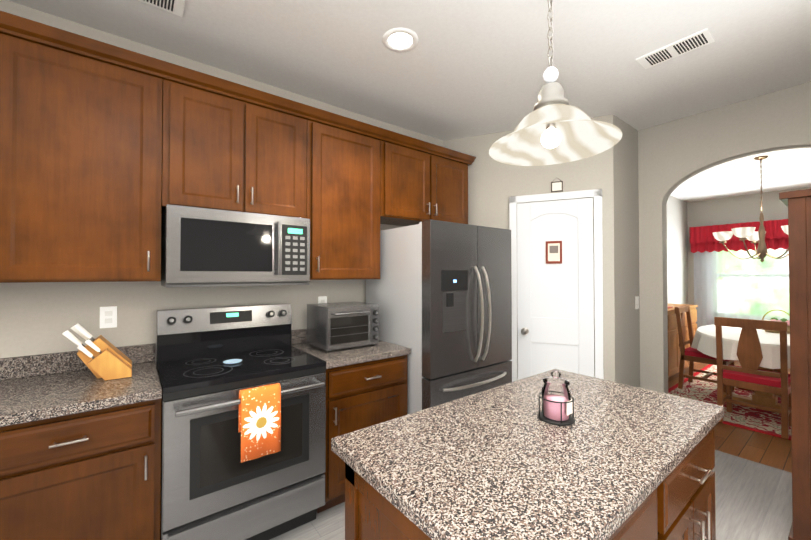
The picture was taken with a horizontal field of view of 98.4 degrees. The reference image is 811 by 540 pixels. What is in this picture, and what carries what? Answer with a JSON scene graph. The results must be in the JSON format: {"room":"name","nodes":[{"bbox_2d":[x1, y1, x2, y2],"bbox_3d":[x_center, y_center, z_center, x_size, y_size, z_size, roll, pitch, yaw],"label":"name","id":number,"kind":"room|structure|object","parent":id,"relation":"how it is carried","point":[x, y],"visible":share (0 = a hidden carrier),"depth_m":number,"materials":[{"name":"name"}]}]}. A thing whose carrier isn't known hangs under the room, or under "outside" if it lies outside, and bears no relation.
{"room":"kitchen","nodes":[
{"label":"kitchen","id":0,"kind":"room"},
{"bbox_2d":[0,0,442,362],"bbox_3d":[-1.628,0.070,1.982,4.976,2.740,0.120,1,-1,-38],"label":"wall","id":1,"kind":"structure","parent":0,"point":[37,318],"depth_m":1.96,"materials":[{"name":"paint"}]},
{"bbox_2d":[0,33,162,282],"bbox_3d":[-1.567,-0.464,1.716,0.598,1.040,0.387,1,-1,-38],"label":"upper cabinet","id":2,"kind":"object","parent":1,"relation":"attached to","point":[80,168],"visible":1,"depth_m":1.58,"materials":[{"name":"brown wood"}]},
{"bbox_2d":[100,306,116,327],"bbox_3d":[-1.617,0.257,1.907,0.072,0.116,0.008,1,-1,-38],"label":"electrical outlet","id":3,"kind":"object","parent":1,"relation":"attached to","point":[108,317],"visible":1,"depth_m":1.91,"materials":[{"name":"white plastic"}]},
{"bbox_2d":[161,79,306,217],"bbox_3d":[-1.025,-0.651,2.138,0.768,0.654,0.387,1,-1,-38],"label":"upper cabinet","id":4,"kind":"object","parent":1,"relation":"attached to","point":[220,152],"visible":1,"depth_m":1.97,"materials":[{"name":"brown wood"}]},
{"bbox_2d":[161,204,309,286],"bbox_3d":[-1.003,-0.115,2.108,0.745,0.414,0.451,1,-1,-38],"label":"microwave","id":5,"kind":"object","parent":4,"relation":"attached to","point":[204,247],"visible":1,"depth_m":1.92,"materials":[{"name":"metal"}]},
{"bbox_2d":[0,11,475,165],"bbox_3d":[-0.926,-1.006,2.212,3.650,0.057,0.400,1,-1,-38],"label":"crown molding","id":6,"kind":"structure","parent":1,"relation":"attached to","point":[16,26],"depth_m":1.85,"materials":[{"name":"brown wood"}]},
{"bbox_2d":[318,296,326,302],"bbox_3d":[-0.632,0.259,2.670,0.072,0.116,0.008,1,-1,-38],"label":"electrical outlet","id":7,"kind":"object","parent":1,"relation":"attached to","point":[322,299],"visible":0.52,"depth_m":2.67,"materials":[{"name":"white plastic"}]},
{"bbox_2d":[307,120,379,279],"bbox_3d":[-0.496,-0.453,2.546,0.568,1.040,0.387,1,-1,-38],"label":"upper cabinet","id":8,"kind":"object","parent":1,"relation":"attached to","point":[343,191],"visible":0.92,"depth_m":2.40,"materials":[{"name":"brown wood"}]},
{"bbox_2d":[380,140,467,225],"bbox_3d":[0.110,-0.681,3.019,0.962,0.570,0.387,1,-1,-38],"label":"upper cabinet","id":9,"kind":"object","parent":1,"relation":"attached to","point":[416,187],"visible":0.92,"depth_m":2.84,"materials":[{"name":"brown wood"}]},
{"bbox_2d":[8,0,810,202],"bbox_3d":[2.480,-1.358,1.390,10.720,0.100,6.120,1,-1,-38],"label":"ceiling","id":10,"kind":"structure","parent":0,"point":[465,68],"depth_m":2.11,"materials":[{"name":"paint"}]},
{"bbox_2d":[138,0,184,16],"bbox_3d":[-1.242,-1.300,1.632,0.355,0.009,0.135,1,-1,-38],"label":"ceiling vent","id":11,"kind":"object","parent":10,"relation":"in","point":[175,7],"visible":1,"depth_m":1.71,"materials":[{"name":"white plastic"}]},
{"bbox_2d":[382,28,417,51],"bbox_3d":[-0.029,-1.296,1.981,0.204,0.006,0.204,1,-1,-38],"label":"recessed light","id":12,"kind":"object","parent":10,"relation":"in","point":[400,39],"visible":1,"depth_m":1.97,"materials":[{"name":"white glass"}]},
{"bbox_2d":[489,0,621,165],"bbox_3d":[0.461,-0.849,1.115,0.384,0.924,0.384,1,-1,-38],"label":"pendant lamp","id":13,"kind":"object","parent":10,"relation":"hanging from","point":[554,127],"visible":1,"depth_m":1.12,"materials":[{"name":"white glass"}]},
{"bbox_2d":[636,28,714,68],"bbox_3d":[1.582,-1.294,2.066,0.160,0.009,0.340,1,-1,-38],"label":"ceiling vent","id":14,"kind":"object","parent":10,"relation":"in","point":[704,37],"visible":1,"depth_m":2.05,"materials":[{"name":"white plastic"}]},
{"bbox_2d":[712,156,788,261],"bbox_3d":[4.000,-0.678,3.976,0.824,1.190,0.796,1,-1,-38],"label":"dining chandelier","id":15,"kind":"object","parent":10,"relation":"hanging from","point":[749,234],"visible":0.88,"depth_m":3.93,"materials":[{"name":"white glass"}]},
{"bbox_2d":[443,114,614,381],"bbox_3d":[1.069,0.086,3.224,1.461,2.740,0.120,0,-1,23],"label":"wall","id":16,"kind":"structure","parent":0,"point":[494,185],"depth_m":3.12,"materials":[{"name":"paint"}]},
{"bbox_2d":[509,189,603,381],"bbox_3d":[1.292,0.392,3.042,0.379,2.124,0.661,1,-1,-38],"label":"pantry door","id":17,"kind":"structure","parent":16,"relation":"in","point":[557,312],"depth_m":3.04,"materials":[{"name":"white wood"}]},
{"bbox_2d":[546,241,561,263],"bbox_3d":[1.290,-0.153,3.045,0.130,0.195,0.015,0,-1,23],"label":"picture frame","id":18,"kind":"object","parent":17,"relation":"attached to","point":[553,252],"depth_m":3.04,"materials":[{"name":"brown"}]},
{"bbox_2d":[551,179,562,191],"bbox_3d":[1.320,-0.744,3.053,0.095,0.126,0.012,0,-1,23],"label":"sign","id":19,"kind":"object","parent":16,"relation":"attached to","point":[556,186],"visible":1,"depth_m":3.05,"materials":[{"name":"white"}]},
{"bbox_2d":[270,360,792,539],"bbox_3d":[2.517,1.481,1.305,10.720,0.100,6.000,1,-1,-38],"label":"floor","id":20,"kind":"structure","parent":0,"point":[753,500],"depth_m":2.27,"materials":[{"name":"tile"}]},
{"bbox_2d":[0,398,161,539],"bbox_3d":[-1.473,0.998,1.578,0.581,0.874,0.649,1,-1,-38],"label":"base cabinet","id":21,"kind":"object","parent":20,"relation":"on","point":[93,475],"visible":0.94,"depth_m":1.38,"materials":[{"name":"brown wood"}]},
{"bbox_2d":[156,303,325,539],"bbox_3d":[-0.920,0.835,1.968,0.762,1.210,0.693,1,-1,-38],"label":"range","id":22,"kind":"object","parent":20,"relation":"on","point":[213,487],"visible":1,"depth_m":1.80,"materials":[{"name":"silver metal"}]},
{"bbox_2d":[223,359,241,363],"bbox_3d":[-0.966,0.512,1.958,0.100,0.010,0.100,1,-1,-38],"label":"spoon rest","id":23,"kind":"object","parent":22,"relation":"on","point":[232,361],"visible":1,"depth_m":1.96,"materials":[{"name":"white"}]},
{"bbox_2d":[238,383,280,462],"bbox_3d":[-0.710,0.737,1.710,0.186,0.330,0.057,1,-1,-38],"label":"towel","id":24,"kind":"object","parent":22,"relation":"hanging from","point":[259,418],"visible":0.96,"depth_m":1.69,"materials":[{"name":"orange fabric"}]},
{"bbox_2d":[316,355,407,512],"bbox_3d":[-0.392,1.009,2.416,0.618,0.874,0.649,1,-1,-38],"label":"base cabinet","id":25,"kind":"object","parent":20,"relation":"on","point":[363,395],"visible":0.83,"depth_m":2.14,"materials":[{"name":"brown wood"}]},
{"bbox_2d":[291,328,410,368],"bbox_3d":[-0.404,0.501,2.440,0.620,0.142,0.643,1,-1,-38],"label":"countertop","id":26,"kind":"structure","parent":25,"relation":"on","point":[354,355],"depth_m":2.28,"materials":[{"name":"stone"}]},
{"bbox_2d":[307,301,378,351],"bbox_3d":[-0.430,0.386,2.460,0.400,0.290,0.367,1,-1,-38],"label":"toaster oven","id":27,"kind":"object","parent":26,"relation":"on","point":[336,326],"visible":1,"depth_m":2.34,"materials":[{"name":"grey metal"}]},
{"bbox_2d":[366,219,511,413],"bbox_3d":[0.284,0.563,2.776,0.858,1.775,0.878,1,-1,-38],"label":"refrigerator","id":28,"kind":"object","parent":20,"relation":"on","point":[439,293],"visible":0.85,"depth_m":2.44,"materials":[{"name":"grey metal"}]},
{"bbox_2d":[345,427,715,539],"bbox_3d":[0.510,0.992,1.173,1.244,0.874,0.659,1,-1,-38],"label":"base cabinet","id":29,"kind":"object","parent":20,"relation":"on","point":[678,503],"visible":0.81,"depth_m":1.01,"materials":[{"name":"brown wood"}]},
{"bbox_2d":[331,369,723,539],"bbox_3d":[0.492,0.535,1.203,1.300,0.040,0.680,1,-1,-38],"label":"countertop","id":30,"kind":"structure","parent":29,"relation":"on","point":[504,462],"depth_m":0.96,"materials":[{"name":"stone"}]},
{"bbox_2d":[538,371,574,425],"bbox_3d":[0.522,0.433,1.215,0.120,0.164,0.120,1,-1,-38],"label":"candle jar","id":31,"kind":"object","parent":30,"relation":"on","point":[557,409],"visible":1,"depth_m":1.19,"materials":[{"name":"pink glass"}]},
{"bbox_2d":[668,303,697,377],"bbox_3d":[3.685,1.000,4.970,1.390,0.960,0.438,1,-1,-38],"label":"sideboard","id":32,"kind":"object","parent":20,"relation":"on","point":[674,353],"visible":0.12,"depth_m":4.60,"materials":[{"name":"brown wood"}]},
{"bbox_2d":[668,364,790,439],"bbox_3d":[4.368,1.460,3.961,2.900,0.012,1.930,1,-1,-38],"label":"dining rug","id":33,"kind":"object","parent":20,"relation":"on","point":[757,420],"visible":0.22,"depth_m":3.67,"materials":[{"name":"red carpet"}]},
{"bbox_2d":[675,305,734,392],"bbox_3d":[3.676,0.959,4.289,0.470,0.997,0.495,1,-1,-38],"label":"dining chair","id":34,"kind":"object","parent":33,"relation":"on","point":[692,355],"visible":0.65,"depth_m":4.30,"materials":[{"name":"brown wood"}]},
{"bbox_2d":[691,325,789,413],"bbox_3d":[4.046,1.076,3.898,1.910,0.752,1.315,1,-1,-38],"label":"dining table","id":35,"kind":"object","parent":33,"relation":"on","point":[704,341],"visible":0.46,"depth_m":3.62,"materials":[{"name":"white fabric"}]},
{"bbox_2d":[762,310,789,333],"bbox_3d":[4.200,0.573,3.950,0.268,0.254,0.262,1,-1,-38],"label":"flower basket","id":36,"kind":"object","parent":35,"relation":"on","point":[781,320],"visible":0.44,"depth_m":3.90,"materials":[{"name":"wicker"}]},
{"bbox_2d":[714,317,790,438],"bbox_3d":[3.283,0.946,3.298,0.495,0.997,0.470,1,-1,-38],"label":"dining chair","id":37,"kind":"object","parent":33,"relation":"on","point":[748,374],"visible":0.92,"depth_m":3.16,"materials":[{"name":"brown wood"}]},
{"bbox_2d":[779,189,810,539],"bbox_3d":[2.469,0.521,1.896,1.006,1.835,0.503,1,-1,-38],"label":"tall cabinet","id":38,"kind":"object","parent":20,"relation":"on","point":[797,203],"visible":1,"depth_m":1.74,"materials":[{"name":"brown wood"}]},
{"bbox_3d":[-1.992,0.992,1.176,0.728,0.874,0.649,1,-1,-38],"label":"base cabinet","id":39,"kind":"object","parent":20,"relation":"on","visible":0},
{"bbox_2d":[0,343,161,426],"bbox_3d":[-1.774,0.487,1.378,1.311,0.142,0.643,1,-1,-38],"label":"countertop","id":40,"kind":"structure","parent":39,"relation":"on","point":[41,387],"depth_m":1.56,"materials":[{"name":"stone"}]},
{"bbox_2d":[62,324,131,380],"bbox_3d":[-1.492,0.388,1.697,0.263,0.265,0.180,1,-1,-38],"label":"knife block","id":41,"kind":"object","parent":40,"relation":"on","point":[102,357],"visible":1,"depth_m":1.66,"materials":[{"name":"brown wood"}]},
{"bbox_2d":[613,115,639,386],"bbox_3d":[1.892,0.085,3.091,0.540,2.740,0.120,1,-1,-38],"label":"wall","id":42,"kind":"structure","parent":0,"point":[626,257],"depth_m":3.04,"materials":[{"name":"paint"}]},
{"bbox_2d":[635,296,638,308],"bbox_3d":[2.095,0.296,3.162,0.072,0.116,0.012,1,-1,-38],"label":"light switch","id":43,"kind":"object","parent":42,"relation":"attached to","point":[636,302],"visible":1,"depth_m":3.15,"materials":[{"name":"white plastic"}]},
{"bbox_2d":[667,196,687,303],"bbox_3d":[3.515,0.113,5.209,4.380,2.740,0.120,1,-1,-38],"label":"wall","id":44,"kind":"structure","parent":0,"point":[677,259],"depth_m":6.06,"materials":[{"name":"paint"}]},
{"bbox_2d":[638,81,810,393],"bbox_3d":[3.391,0.066,1.697,0.120,2.740,5.520,1,-1,-38],"label":"wall","id":45,"kind":"structure","parent":0,"point":[673,155],"depth_m":3.00,"materials":[{"name":"paint"}]},
{"bbox_2d":[687,187,810,304],"bbox_3d":[6.185,0.113,5.242,0.120,2.740,3.100,1,-1,-38],"label":"wall","id":46,"kind":"structure","parent":0,"point":[734,209],"depth_m":5.98,"materials":[{"name":"paint"}]},
{"bbox_3d":[5.960,-0.675,5.395,0.016,0.016,2.500,1,-1,-38],"label":"rail","id":47,"kind":"object","parent":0,"visible":0},
{"bbox_2d":[690,237,788,252],"bbox_3d":[5.886,-0.536,5.335,0.050,0.440,2.460,1,-1,-38],"label":"valance","id":48,"kind":"object","parent":47,"relation":"hanging from","point":[773,243],"visible":0.29,"depth_m":5.82,"materials":[{"name":"red fabric"}]},
{"bbox_2d":[689,219,787,243],"bbox_3d":[5.838,-0.627,5.299,0.045,0.298,2.460,1,-1,-38],"label":"valance","id":49,"kind":"object","parent":48,"relation":"attached to","point":[704,234],"visible":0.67,"depth_m":5.81,"materials":[{"name":"red fabric"}]},
{"bbox_2d":[693,248,789,328],"bbox_3d":[5.925,0.400,5.353,0.027,2.070,2.400,1,-1,-38],"label":"window","id":50,"kind":"structure","parent":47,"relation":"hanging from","point":[728,284],"depth_m":5.82,"materials":[{"name":"white glass"}]}
]}

